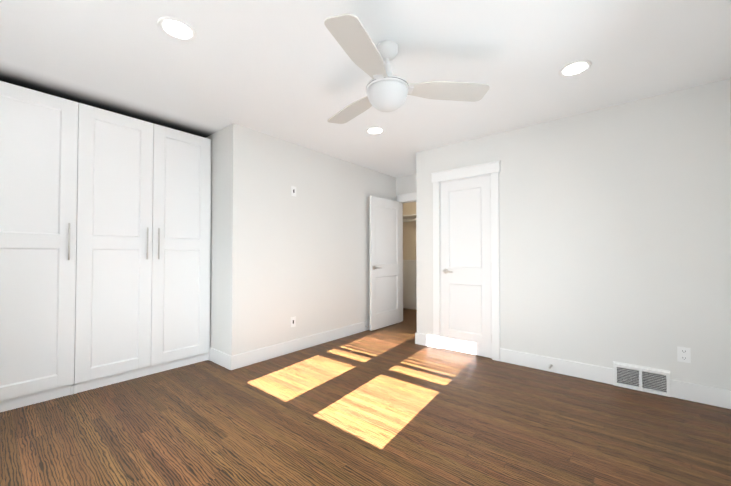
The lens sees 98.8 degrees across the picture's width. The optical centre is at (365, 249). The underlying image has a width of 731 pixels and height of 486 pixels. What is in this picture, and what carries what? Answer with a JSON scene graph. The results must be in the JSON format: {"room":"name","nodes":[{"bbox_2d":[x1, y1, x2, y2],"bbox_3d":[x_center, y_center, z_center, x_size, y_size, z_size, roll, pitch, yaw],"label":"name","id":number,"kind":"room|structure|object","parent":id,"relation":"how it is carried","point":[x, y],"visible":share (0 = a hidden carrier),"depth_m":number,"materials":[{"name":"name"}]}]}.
{"room":"bedroom","nodes":[
{"label":"bedroom","id":0,"kind":"room"},
{"bbox_2d":[206,126,227,358],"bbox_3d":[-1.759,-0.030,3.575,0.954,2.480,0.120,-1,-1,40],"label":"wall","id":1,"kind":"structure","parent":0,"point":[218,251],"depth_m":3.34,"materials":[{"name":"paint"}]},
{"bbox_2d":[210,347,229,367],"bbox_3d":[-1.521,1.135,3.272,0.440,0.140,0.019,-1,-1,40],"label":"baseboard","id":2,"kind":"structure","parent":1,"relation":"attached to","point":[218,357],"depth_m":3.27,"materials":[{"name":"white wood"}]},
{"bbox_2d":[226,123,395,355],"bbox_3d":[-0.415,-0.018,4.357,0.120,2.480,3.038,-1,-1,40],"label":"wall","id":3,"kind":"structure","parent":0,"point":[303,256],"depth_m":3.71,"materials":[{"name":"paint"}]},
{"bbox_2d":[291,186,295,196],"bbox_3d":[-0.856,-0.693,3.736,0.006,0.118,0.074,-1,-1,40],"label":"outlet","id":4,"kind":"object","parent":3,"relation":"attached to","point":[293,190],"visible":1,"depth_m":3.73,"materials":[{"name":"white plastic"}]},
{"bbox_2d":[291,316,295,326],"bbox_3d":[-0.856,0.860,3.711,0.006,0.118,0.074,-1,-1,40],"label":"outlet","id":5,"kind":"object","parent":3,"relation":"attached to","point":[293,321],"visible":1,"depth_m":3.71,"materials":[{"name":"white plastic"}]},
{"bbox_2d":[226,320,369,369],"bbox_3d":[-0.408,1.151,4.239,0.016,0.140,2.929,-1,-1,40],"label":"baseboard","id":6,"kind":"structure","parent":3,"relation":"attached to","point":[240,360],"depth_m":3.66,"materials":[{"name":"white wood"}]},
{"bbox_2d":[0,308,730,485],"bbox_3d":[0.264,1.235,3.281,5.600,0.060,7.300,-1,-1,40],"label":"floor","id":7,"kind":"structure","parent":0,"point":[393,405],"depth_m":2.07,"materials":[{"name":"brown wood"}]},
{"bbox_2d":[0,81,210,411],"bbox_3d":[-2.607,-0.014,2.773,0.644,2.420,2.166,-1,-1,40],"label":"wardrobe","id":8,"kind":"object","parent":7,"relation":"on","point":[105,224],"visible":1,"depth_m":2.68,"materials":[{"name":"white wood"}]},
{"bbox_2d":[403,214,416,309],"bbox_3d":[1.001,0.261,6.858,1.640,2.005,0.468,-1,-1,40],"label":"shelf unit","id":9,"kind":"object","parent":7,"relation":"on","point":[409,284],"visible":0.06,"depth_m":6.63,"materials":[{"name":"white wood"}]},
{"bbox_2d":[0,0,730,177],"bbox_3d":[0.264,-1.315,3.323,5.600,0.080,7.300,-1,-1,40],"label":"ceiling","id":10,"kind":"structure","parent":0,"point":[291,71],"depth_m":2.15,"materials":[{"name":"paint"}]},
{"bbox_2d":[157,16,196,40],"bbox_3d":[-1.109,-1.297,1.849,0.200,0.009,0.200,-1,-1,40],"label":"recessed light","id":11,"kind":"object","parent":10,"relation":"in","point":[176,28],"visible":1,"depth_m":1.84,"materials":[{"name":"white plastic"}]},
{"bbox_2d":[366,127,383,134],"bbox_3d":[0.103,-1.272,3.364,0.200,0.009,0.200,-1,-1,40],"label":"recessed light","id":12,"kind":"object","parent":10,"relation":"in","point":[375,130],"visible":1,"depth_m":3.35,"materials":[{"name":"white plastic"}]},
{"bbox_2d":[324,13,488,123],"bbox_3d":[0.041,-1.093,2.003,1.155,0.407,1.162,-1,-1,40],"label":"ceiling fan","id":13,"kind":"object","parent":10,"relation":"hanging from","point":[387,90],"visible":1,"depth_m":1.94,"materials":[{"name":"white"}]},
{"bbox_2d":[558,60,591,76],"bbox_3d":[1.496,-1.290,2.239,0.200,0.009,0.200,-1,-1,40],"label":"recessed light","id":14,"kind":"object","parent":10,"relation":"in","point":[578,67],"visible":1,"depth_m":2.23,"materials":[{"name":"white plastic"}]},
{"bbox_2d":[396,174,415,200],"bbox_3d":[0.334,0.004,5.631,2.740,2.480,0.120,-1,-1,40],"label":"wall","id":15,"kind":"structure","parent":0,"point":[405,184],"depth_m":5.29,"materials":[{"name":"paint"}]},
{"bbox_2d":[397,192,415,320],"bbox_3d":[0.917,0.151,5.124,0.871,2.169,0.154,-1,-1,40],"label":"door frame","id":16,"kind":"structure","parent":15,"relation":"in","point":[402,256],"depth_m":5.40,"materials":[{"name":"white wood"}]},
{"bbox_2d":[369,196,400,330],"bbox_3d":[0.335,0.210,5.025,0.164,2.030,0.819,-1,-1,40],"label":"entry door","id":17,"kind":"structure","parent":16,"relation":"attached to","point":[385,263],"depth_m":4.98,"materials":[{"name":"white wood"}]},
{"bbox_2d":[403,202,415,259],"bbox_3d":[1.575,0.022,6.771,3.200,2.480,0.120,-1,-1,40],"label":"wall","id":18,"kind":"structure","parent":0,"point":[409,240],"depth_m":7.17,"materials":[{"name":"paint"}]},
{"bbox_2d":[416,78,730,389],"bbox_3d":[1.788,-0.036,3.212,2.825,2.480,0.120,-1,-1,40],"label":"wall","id":19,"kind":"structure","parent":0,"point":[615,233],"depth_m":2.78,"materials":[{"name":"paint"}]},
{"bbox_2d":[415,332,432,343],"bbox_3d":[0.950,1.153,4.405,0.019,0.140,0.954,-1,-1,40],"label":"baseboard","id":20,"kind":"structure","parent":19,"relation":"attached to","point":[420,338],"depth_m":3.98,"materials":[{"name":"white wood"}]},
{"bbox_2d":[431,160,500,360],"bbox_3d":[1.193,0.184,3.700,0.640,2.056,0.120,-1,-1,40],"label":"door frame","id":21,"kind":"structure","parent":19,"relation":"in","point":[440,246],"depth_m":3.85,"materials":[{"name":"white wood"}]},
{"bbox_2d":[441,175,491,357],"bbox_3d":[1.173,0.188,3.669,0.614,2.030,0.164,-1,-1,40],"label":"closet door","id":22,"kind":"structure","parent":19,"relation":"in","point":[466,310],"depth_m":3.65,"materials":[{"name":"white wood"}]},
{"bbox_2d":[500,348,613,384],"bbox_3d":[1.825,1.131,3.075,0.959,0.140,0.016,-1,-1,40],"label":"baseboard","id":23,"kind":"structure","parent":19,"relation":"attached to","point":[566,367],"depth_m":3.02,"materials":[{"name":"white wood"}]},
{"bbox_2d":[613,361,670,396],"bbox_3d":[2.328,1.092,2.649,0.368,0.204,0.032,-1,-1,40],"label":"air vent","id":24,"kind":"object","parent":19,"relation":"in","point":[644,379],"visible":1,"depth_m":2.64,"materials":[{"name":"white metal"}]},
{"bbox_2d":[677,346,690,362],"bbox_3d":[2.538,0.840,2.495,0.074,0.118,0.008,-1,-1,40],"label":"electrical outlet","id":25,"kind":"object","parent":19,"relation":"attached to","point":[683,354],"visible":1,"depth_m":2.49,"materials":[{"name":"white plastic"}]},
{"bbox_2d":[670,379,729,408],"bbox_3d":[2.589,1.121,2.443,0.305,0.140,0.016,-1,-1,40],"label":"baseboard","id":26,"kind":"structure","parent":19,"relation":"attached to","point":[709,395],"depth_m":2.43,"materials":[{"name":"white wood"}]},
{"bbox_2d":[730,77,730,127],"bbox_3d":[1.458,-0.078,0.689,0.120,2.480,4.432,-1,-1,40],"label":"wall","id":27,"kind":"structure","parent":0,"point":[730,102],"depth_m":2.35,"materials":[{"name":"paint"}]}
]}

